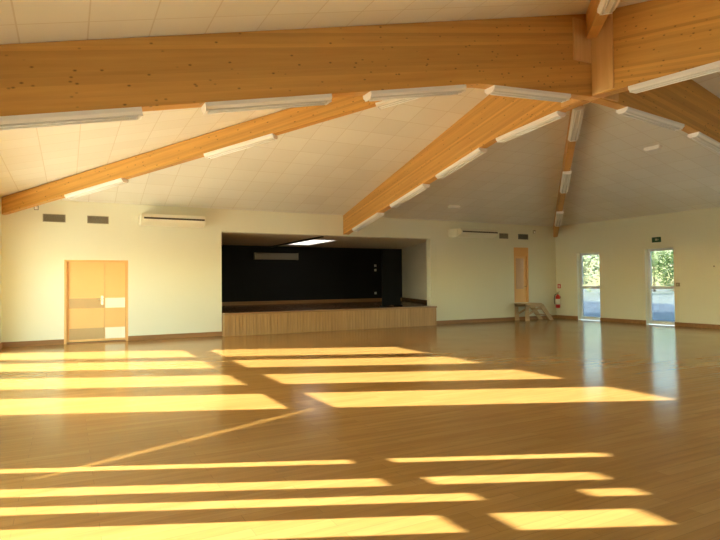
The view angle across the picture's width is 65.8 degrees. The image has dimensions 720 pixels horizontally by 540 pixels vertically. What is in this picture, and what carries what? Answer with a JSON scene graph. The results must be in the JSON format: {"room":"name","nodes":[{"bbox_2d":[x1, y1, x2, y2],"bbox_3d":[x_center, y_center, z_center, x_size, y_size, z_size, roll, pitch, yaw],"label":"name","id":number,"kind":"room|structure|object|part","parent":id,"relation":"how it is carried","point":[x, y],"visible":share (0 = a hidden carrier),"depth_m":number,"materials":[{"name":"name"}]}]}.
{"room":"community hall","nodes":[
{"label":"community hall","id":0,"kind":"room"},
{"bbox_2d":[0,195,1,342],"bbox_3d":[-4.406,-0.181,5.099,0.200,3.680,19.146,0,-1,-28],"label":"wall","id":1,"kind":"structure","parent":0,"point":[0,195],"depth_m":13.39,"materials":[{"name":"beige paint"}]},
{"bbox_2d":[1,200,556,341],"bbox_3d":[-0.502,0.078,18.104,19.316,3.680,0.250,0,-1,-28],"label":"wall","id":2,"kind":"structure","parent":0,"point":[175,273],"depth_m":15.68,"materials":[{"name":"beige paint"}]},
{"bbox_2d":[43,214,65,221],"bbox_3d":[-7.787,-1.322,14.163,0.510,0.200,0.015,0,-1,-28],"label":"air vent","id":3,"kind":"object","parent":2,"relation":"in","point":[46,217],"visible":1,"depth_m":14.16,"materials":[{"name":"grey metal"}]},
{"bbox_2d":[64,260,127,343],"bbox_3d":[-6.956,0.823,14.690,1.520,2.160,0.250,0,-1,-28],"label":"door","id":4,"kind":"structure","parent":2,"relation":"in","point":[95,291],"depth_m":14.64,"materials":[{"name":"brown paint"}]},
{"bbox_3d":[-7.147,0.871,14.557,0.818,0.260,0.006,0,-1,-28],"label":"push plate","id":5,"kind":"part","parent":4,"relation":"part of","materials":[{"name":"brown wood"}]},
{"bbox_3d":[-7.139,1.666,14.539,0.818,0.290,0.006,0,-1,-28],"label":"kick plate","id":6,"kind":"part","parent":4,"relation":"part of","materials":[{"name":"brown metal"}]},
{"bbox_3d":[-6.548,0.873,14.872,0.488,0.260,0.006,0,-1,-28],"label":"push plate","id":7,"kind":"part","parent":4,"relation":"part of","materials":[{"name":"silver metal"}]},
{"bbox_3d":[-6.540,1.668,14.854,0.488,0.290,0.006,0,-1,-28],"label":"kick plate","id":8,"kind":"part","parent":4,"relation":"part of","materials":[{"name":"silver metal"}]},
{"bbox_2d":[87,216,108,223],"bbox_3d":[-6.893,-1.320,14.633,0.510,0.200,0.015,0,-1,-28],"label":"air vent","id":9,"kind":"object","parent":2,"relation":"in","point":[90,219],"visible":1,"depth_m":14.63,"materials":[{"name":"grey metal"}]},
{"bbox_2d":[138,214,205,227],"bbox_3d":[-5.113,-1.335,15.168,1.680,0.300,0.725,0,-1,-28],"label":"air conditioner","id":10,"kind":"object","parent":2,"relation":"attached to","point":[143,219],"visible":1,"depth_m":14.91,"materials":[{"name":"beige plastic"}]},
{"bbox_2d":[2,315,556,347],"bbox_3d":[-0.431,1.849,17.940,18.796,0.130,0.020,0,-1,-28],"label":"baseboard","id":11,"kind":"structure","parent":2,"relation":"attached to","point":[201,334],"depth_m":15.47,"materials":[{"name":"brown wood"}]},
{"bbox_2d":[448,228,497,237],"bbox_3d":[4.093,-1.314,20.008,1.700,0.300,0.725,0,-1,-28],"label":"air conditioner","id":12,"kind":"object","parent":2,"relation":"attached to","point":[460,232],"visible":1,"depth_m":19.72,"materials":[{"name":"beige plastic"}]},
{"bbox_2d":[499,233,507,238],"bbox_3d":[5.459,-1.292,21.127,0.440,0.200,0.015,0,-1,-28],"label":"air vent","id":13,"kind":"object","parent":2,"relation":"in","point":[501,235],"visible":1,"depth_m":21.12,"materials":[{"name":"grey metal"}]},
{"bbox_2d":[514,247,528,302],"bbox_3d":[6.182,0.193,21.615,0.740,2.120,0.250,0,-1,-28],"label":"door","id":14,"kind":"structure","parent":2,"relation":"in","point":[521,277],"depth_m":21.56,"materials":[{"name":"brown paint"}]},
{"bbox_3d":[6.187,0.141,21.540,0.380,1.180,0.010,0,-1,-28],"label":"vision panel","id":15,"kind":"part","parent":14,"relation":"part of","materials":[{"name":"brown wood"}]},
{"bbox_2d":[518,234,527,239],"bbox_3d":[6.331,-1.290,21.585,0.510,0.200,0.015,0,-1,-28],"label":"air vent","id":16,"kind":"object","parent":2,"relation":"in","point":[520,236],"visible":1,"depth_m":21.59,"materials":[{"name":"silver metal"}]},
{"bbox_2d":[221,245,401,301],"bbox_3d":[-2.441,0.072,23.190,12.100,2.640,0.200,0,-1,-28],"label":"wall","id":17,"kind":"structure","parent":0,"point":[318,273],"depth_m":23.11,"materials":[{"name":"black paint"}]},
{"bbox_2d":[254,252,297,259],"bbox_3d":[-3.381,-0.554,22.509,1.840,0.280,0.150,0,-1,-28],"label":"air conditioner","id":18,"kind":"object","parent":17,"relation":"attached to","point":[272,256],"visible":1,"depth_m":22.46,"materials":[{"name":"beige metal"}]},
{"bbox_2d":[222,298,401,305],"bbox_3d":[-2.818,1.318,22.827,10.700,0.140,0.030,0,-1,-28],"label":"baseboard","id":19,"kind":"structure","parent":17,"relation":"attached to","point":[368,299],"depth_m":22.98,"materials":[{"name":"brown wood"}]},
{"bbox_2d":[221,232,425,248],"bbox_3d":[-1.202,-1.141,20.837,11.700,0.225,5.177,0,-1,-28],"label":"ceiling","id":20,"kind":"structure","parent":0,"point":[248,239],"depth_m":20.11,"materials":[{"name":"beige"}]},
{"bbox_2d":[271,236,323,246],"bbox_3d":[-2.388,-1.007,20.192,0.060,0.050,5.107,0,-1,-28],"label":"rail","id":21,"kind":"object","parent":20,"relation":"attached to","point":[319,236],"visible":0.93,"depth_m":19.65,"materials":[{"name":"brown metal"}]},
{"bbox_2d":[287,240,337,244],"bbox_3d":[-1.843,-1.071,20.767,1.000,0.105,2.700,0,-1,-28],"label":"panel light","id":22,"kind":"object","parent":20,"relation":"attached to","point":[309,242],"visible":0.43,"depth_m":21.09,"materials":[{"name":"white plastic"}]},
{"bbox_2d":[294,240,330,243],"bbox_3d":[-1.843,-1.064,20.767,0.900,0.020,2.600,0,-1,-28],"label":"diffuser","id":23,"kind":"object","parent":22,"relation":"attached to","point":[309,241],"depth_m":20.73,"materials":[{"name":"white plastic"}]},
{"bbox_2d":[0,318,719,539],"bbox_3d":[4.029,1.828,9.478,18.816,0.300,19.146,0,-1,-28],"label":"floor","id":24,"kind":"structure","parent":0,"point":[558,428],"depth_m":5.47,"materials":[{"name":"brown wood"}]},
{"bbox_2d":[222,301,436,336],"bbox_3d":[-1.047,1.649,20.531,11.700,0.660,5.725,0,-1,-28],"label":"stage","id":25,"kind":"object","parent":24,"relation":"on","point":[237,320],"visible":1,"depth_m":17.64,"materials":[{"name":"brown wood"}]},
{"bbox_3d":[-0.668,1.605,17.672,7.350,0.610,0.240,0,-1,-28],"label":"panel","id":26,"kind":"part","parent":25,"relation":"part of","materials":[{"name":"brown wood"}]},
{"bbox_2d":[380,249,402,306],"bbox_3d":[1.086,0.273,19.445,0.880,2.000,0.400,1,-2,-42],"label":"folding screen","id":27,"kind":"object","parent":25,"relation":"on","point":[390,258],"visible":0.95,"depth_m":19.40,"materials":[{"name":"black"}]},
{"bbox_2d":[514,303,553,320],"bbox_3d":[6.681,1.592,21.347,1.460,0.660,0.580,0,-1,-28],"label":"wooden steps","id":28,"kind":"structure","parent":24,"relation":"on","point":[532,306],"depth_m":21.23,"materials":[{"name":"brown wood"}]},
{"bbox_3d":[6.016,1.615,21.302,0.200,0.625,0.040,0,-1,-28],"label":"post","id":29,"kind":"part","parent":28,"relation":"part of","materials":[{"name":"brown wood"}]},
{"bbox_3d":[6.267,1.602,20.824,0.200,0.625,0.040,0,-1,-28],"label":"post","id":30,"kind":"part","parent":28,"relation":"part of","materials":[{"name":"brown wood"}]},
{"bbox_3d":[6.525,1.343,20.967,0.790,0.105,0.040,0,-1,-28],"label":"rail","id":31,"kind":"part","parent":28,"relation":"part of","materials":[{"name":"brown wood"}]},
{"bbox_2d":[0,0,719,226],"bbox_3d":[3.979,-3.331,9.595,19.716,2.740,20.046,0,-1,-28],"label":"ceiling","id":32,"kind":"structure","parent":0,"point":[328,167],"depth_m":13.24,"materials":[{"name":"tile"}]},
{"bbox_2d":[2,96,379,214],"bbox_3d":[-2.503,-2.844,11.664,13.182,2.764,0.172,-1,-1,18],"label":"roof beam","id":33,"kind":"structure","parent":32,"relation":"attached to","point":[290,119],"depth_m":11.97,"materials":[{"name":"brown wood"}]},
{"bbox_2d":[64,178,128,199],"bbox_3d":[-6.064,-1.859,12.786,1.631,0.374,0.230,-1,-1,18],"label":"fluorescent light","id":34,"kind":"object","parent":33,"relation":"attached to","point":[120,181],"visible":1,"depth_m":12.70,"materials":[{"name":"white plastic"}]},
{"bbox_2d":[204,133,277,159],"bbox_3d":[-2.509,-2.580,11.660,1.631,0.374,0.230,-1,-1,18],"label":"fluorescent light","id":35,"kind":"object","parent":33,"relation":"attached to","point":[270,137],"visible":1,"depth_m":11.58,"materials":[{"name":"white plastic"}]},
{"bbox_2d":[375,97,421,109],"bbox_3d":[1.103,-3.312,10.517,1.631,0.374,0.230,-1,-1,18],"label":"fluorescent light","id":36,"kind":"object","parent":33,"relation":"attached to","point":[383,104],"visible":0.41,"depth_m":10.62,"materials":[{"name":"white plastic"}]},
{"bbox_2d":[0,14,591,115],"bbox_3d":[-0.224,-2.850,7.372,9.308,3.057,0.200,0,-1,-28],"label":"roof beam","id":37,"kind":"structure","parent":32,"relation":"attached to","point":[155,73],"depth_m":6.89,"materials":[{"name":"brown wood"}]},
{"bbox_2d":[0,107,142,130],"bbox_3d":[-3.140,-1.568,5.803,1.623,0.430,0.230,0,-1,-28],"label":"fluorescent light","id":38,"kind":"object","parent":37,"relation":"attached to","point":[13,122],"visible":1,"depth_m":5.78,"materials":[{"name":"white plastic"}]},
{"bbox_2d":[201,94,331,114],"bbox_3d":[-1.118,-2.052,6.880,1.623,0.431,0.230,0,-1,-28],"label":"fluorescent light","id":39,"kind":"object","parent":37,"relation":"attached to","point":[216,107],"visible":1,"depth_m":6.78,"materials":[{"name":"white plastic"}]},
{"bbox_2d":[363,84,466,101],"bbox_3d":[0.807,-2.513,7.905,1.623,0.431,0.230,0,-1,-28],"label":"fluorescent light","id":40,"kind":"object","parent":37,"relation":"attached to","point":[393,94],"visible":1,"depth_m":7.80,"materials":[{"name":"white plastic"}]},
{"bbox_2d":[485,85,570,102],"bbox_3d":[2.714,-2.808,8.915,1.642,0.206,0.230,0,-1,-28],"label":"fluorescent light","id":41,"kind":"object","parent":37,"relation":"attached to","point":[497,90],"visible":1,"depth_m":8.81,"materials":[{"name":"white plastic"}]},
{"bbox_2d":[448,205,459,208],"bbox_3d":[3.117,-2.085,18.428,0.420,0.104,0.121,0,-1,-28],"label":"emergency light","id":42,"kind":"object","parent":32,"relation":"attached to","point":[449,206],"visible":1,"depth_m":18.38,"materials":[{"name":"white plastic"}]},
{"bbox_2d":[343,94,589,234],"bbox_3d":[1.733,-2.756,13.864,0.200,2.987,9.473,0,-1,-28],"label":"roof beam","id":43,"kind":"structure","parent":32,"relation":"attached to","point":[495,116],"depth_m":12.71,"materials":[{"name":"brown wood"}]},
{"bbox_2d":[352,212,383,231],"bbox_3d":[0.229,-1.428,16.720,0.230,0.408,1.626,0,-1,-28],"label":"fluorescent light","id":44,"kind":"object","parent":43,"relation":"attached to","point":[377,215],"visible":1,"depth_m":16.59,"materials":[{"name":"white plastic"}]},
{"bbox_2d":[390,184,429,207],"bbox_3d":[1.295,-1.942,14.695,0.230,0.408,1.626,0,-1,-28],"label":"fluorescent light","id":45,"kind":"object","parent":43,"relation":"attached to","point":[422,187],"visible":1,"depth_m":14.55,"materials":[{"name":"white plastic"}]},
{"bbox_2d":[435,148,486,178],"bbox_3d":[2.300,-2.426,12.785,0.230,0.408,1.626,0,-1,-28],"label":"fluorescent light","id":46,"kind":"object","parent":43,"relation":"attached to","point":[476,153],"visible":1,"depth_m":12.65,"materials":[{"name":"white plastic"}]},
{"bbox_2d":[496,111,565,142],"bbox_3d":[3.302,-2.767,10.880,0.230,0.206,1.642,0,-1,-28],"label":"fluorescent light","id":47,"kind":"object","parent":43,"relation":"attached to","point":[557,115],"visible":1,"depth_m":10.73,"materials":[{"name":"white plastic"}]},
{"bbox_2d":[553,105,582,236],"bbox_3d":[5.948,-2.824,16.107,0.172,2.764,13.182,-1,-1,17],"label":"roof beam","id":48,"kind":"structure","parent":32,"relation":"attached to","point":[569,146],"depth_m":15.16,"materials":[{"name":"brown wood"}]},
{"bbox_2d":[554,211,563,226],"bbox_3d":[7.074,-1.806,19.788,0.230,0.374,1.631,-1,-1,17],"label":"fluorescent light","id":49,"kind":"object","parent":48,"relation":"attached to","point":[559,214],"visible":1,"depth_m":19.61,"materials":[{"name":"white plastic"}]},
{"bbox_2d":[560,171,571,192],"bbox_3d":[5.982,-2.541,16.204,0.230,0.374,1.631,-1,-1,17],"label":"fluorescent light","id":50,"kind":"object","parent":48,"relation":"attached to","point":[566,175],"visible":1,"depth_m":16.04,"materials":[{"name":"white plastic"}]},
{"bbox_2d":[568,106,583,141],"bbox_3d":[4.879,-3.284,12.582,0.230,0.374,1.631,-1,-1,17],"label":"fluorescent light","id":51,"kind":"object","parent":48,"relation":"attached to","point":[577,113],"visible":0.98,"depth_m":12.47,"materials":[{"name":"white plastic"}]},
{"bbox_2d":[561,13,618,106],"bbox_3d":[3.976,-3.658,9.603,0.951,1.425,0.951,-1,-1,17],"label":"hub","id":52,"kind":"object","parent":32,"relation":"attached to","point":[601,50],"visible":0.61,"depth_m":9.27,"materials":[{"name":"brown wood"}]},
{"bbox_3d":[3.716,-3.565,9.845,0.035,1.255,0.405,0,-1,-28],"label":"plate","id":53,"kind":"part","parent":52,"relation":"part of","materials":[{"name":"brown wood"}]},
{"bbox_3d":[3.730,-3.854,9.346,0.405,0.700,0.035,0,-1,-28],"label":"plate","id":54,"kind":"part","parent":52,"relation":"part of","materials":[{"name":"brown wood"}]},
{"bbox_3d":[4.030,-3.582,9.247,0.035,1.255,0.405,0,-1,-28],"label":"plate","id":55,"kind":"part","parent":52,"relation":"part of","materials":[{"name":"brown wood"}]},
{"bbox_3d":[4.330,-3.575,9.654,0.405,1.255,0.035,0,-1,-28],"label":"plate","id":56,"kind":"part","parent":52,"relation":"part of","materials":[{"name":"brown wood"}]},
{"bbox_2d":[586,0,608,38],"bbox_3d":[2.017,-3.083,3.067,0.172,2.764,13.182,-1,-1,17],"label":"roof beam","id":57,"kind":"structure","parent":32,"relation":"attached to","point":[595,21],"depth_m":8.62,"materials":[{"name":"brown wood"}]},
{"bbox_2d":[597,0,619,14],"bbox_3d":[3.170,-3.453,6.917,0.230,0.374,1.631,-1,-1,17],"label":"fluorescent light","id":58,"kind":"object","parent":57,"relation":"attached to","point":[605,7],"visible":1,"depth_m":7.41,"materials":[{"name":"white plastic"}]},
{"bbox_2d":[644,144,661,151],"bbox_3d":[7.314,-3.035,13.883,0.121,0.105,0.420,0,-1,-28],"label":"emergency light","id":59,"kind":"object","parent":32,"relation":"attached to","point":[655,147],"visible":1,"depth_m":13.83,"materials":[{"name":"white plastic"}]},
{"bbox_2d":[645,147,659,151],"bbox_3d":[7.300,-3.002,13.875,0.090,0.024,0.360,16,-9,-26],"label":"diffuser","id":60,"kind":"object","parent":59,"relation":"attached to","point":[647,149],"depth_m":13.88,"materials":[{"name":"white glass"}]},
{"bbox_2d":[590,79,719,142],"bbox_3d":[8.192,-2.831,11.796,9.308,3.057,0.200,0,-1,-28],"label":"roof beam","id":61,"kind":"structure","parent":32,"relation":"attached to","point":[688,103],"depth_m":10.63,"materials":[{"name":"brown wood"}]},
{"bbox_2d":[616,107,684,130],"bbox_3d":[5.414,-2.790,10.335,1.642,0.206,0.230,0,-1,-28],"label":"fluorescent light","id":62,"kind":"object","parent":61,"relation":"attached to","point":[630,112],"visible":1,"depth_m":10.23,"materials":[{"name":"white plastic"}]},
{"bbox_2d":[687,132,719,153],"bbox_3d":[7.255,-2.477,11.294,1.623,0.430,0.230,0,-1,-28],"label":"fluorescent light","id":63,"kind":"object","parent":61,"relation":"attached to","point":[699,137],"visible":1,"depth_m":11.03,"materials":[{"name":"white plastic"}]},
{"bbox_2d":[591,0,719,97],"bbox_3d":[6.234,-2.960,5.304,0.200,3.057,9.473,0,-1,-28],"label":"roof beam","id":64,"kind":"structure","parent":32,"relation":"attached to","point":[653,39],"depth_m":8.34,"materials":[{"name":"brown wood"}]},
{"bbox_2d":[628,61,719,93],"bbox_3d":[4.736,-2.833,8.154,0.230,0.206,1.642,0,-1,-28],"label":"fluorescent light","id":65,"kind":"object","parent":64,"relation":"attached to","point":[714,67],"visible":1,"depth_m":8.17,"materials":[{"name":"white plastic"}]},
{"bbox_2d":[402,242,426,299],"bbox_3d":[2.381,0.014,22.689,0.216,2.640,5.594,0,-1,-8],"label":"wall","id":66,"kind":"structure","parent":0,"point":[414,258],"depth_m":22.87,"materials":[{"name":"beige paint"}]},
{"bbox_2d":[402,297,426,303],"bbox_3d":[2.273,1.254,22.609,0.028,0.160,5.436,0,-1,-8],"label":"baseboard","id":67,"kind":"structure","parent":66,"relation":"attached to","point":[420,301],"depth_m":22.71,"materials":[{"name":"brown wood"}]},
{"bbox_2d":[555,207,719,324],"bbox_3d":[12.448,-0.142,13.959,0.250,3.680,19.146,0,-1,-28],"label":"wall","id":68,"kind":"structure","parent":0,"point":[622,245],"depth_m":19.04,"materials":[{"name":"beige paint"}]},
{"bbox_2d":[554,292,560,307],"bbox_3d":[7.877,1.184,22.167,0.197,0.650,0.218,0,-1,-28],"label":"fire extinguisher","id":69,"kind":"object","parent":68,"relation":"attached to","point":[558,297],"visible":1,"depth_m":22.07,"materials":[{"name":"red metal"}]},
{"bbox_2d":[580,252,600,320],"bbox_3d":[8.762,0.620,21.052,0.110,2.550,1.020,0,-1,-28],"label":"door","id":70,"kind":"structure","parent":68,"relation":"in","point":[589,262],"depth_m":21.12,"materials":[{"name":"clear glass"}]},
{"bbox_3d":[8.783,0.020,21.069,0.008,1.190,0.860,0,-1,-28],"label":"glass pane","id":71,"kind":"part","parent":70,"relation":"part of","materials":[{"name":"clear glass"}]},
{"bbox_3d":[8.795,1.240,21.041,0.008,1.070,0.860,0,-1,-28],"label":"glass pane","id":72,"kind":"part","parent":70,"relation":"part of","materials":[{"name":"clear glass"}]},
{"bbox_2d":[557,315,719,328],"bbox_3d":[12.345,1.632,13.856,0.020,0.130,19.146,0,-1,-28],"label":"baseboard","id":73,"kind":"structure","parent":68,"relation":"attached to","point":[697,325],"depth_m":19.04,"materials":[{"name":"brown wood"}]},
{"bbox_2d":[652,237,660,242],"bbox_3d":[9.876,-1.009,18.530,0.053,0.170,0.300,0,-1,-28],"label":"exit sign","id":74,"kind":"object","parent":68,"relation":"attached to","point":[654,239],"visible":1,"depth_m":18.50,"materials":[{"name":"green plastic"}]},
{"bbox_2d":[648,248,674,325],"bbox_3d":[10.086,0.550,18.535,0.110,2.550,1.010,0,-1,-28],"label":"door","id":75,"kind":"structure","parent":68,"relation":"in","point":[660,260],"depth_m":18.59,"materials":[{"name":"clear glass"}]},
{"bbox_3d":[10.107,-0.050,18.551,0.008,1.190,0.850,0,-1,-28],"label":"glass pane","id":76,"kind":"part","parent":75,"relation":"part of","materials":[{"name":"clear glass"}]},
{"bbox_3d":[10.118,1.169,18.523,0.008,1.070,0.850,0,-1,-28],"label":"glass pane","id":77,"kind":"part","parent":75,"relation":"part of","materials":[{"name":"clear glass"}]}
]}

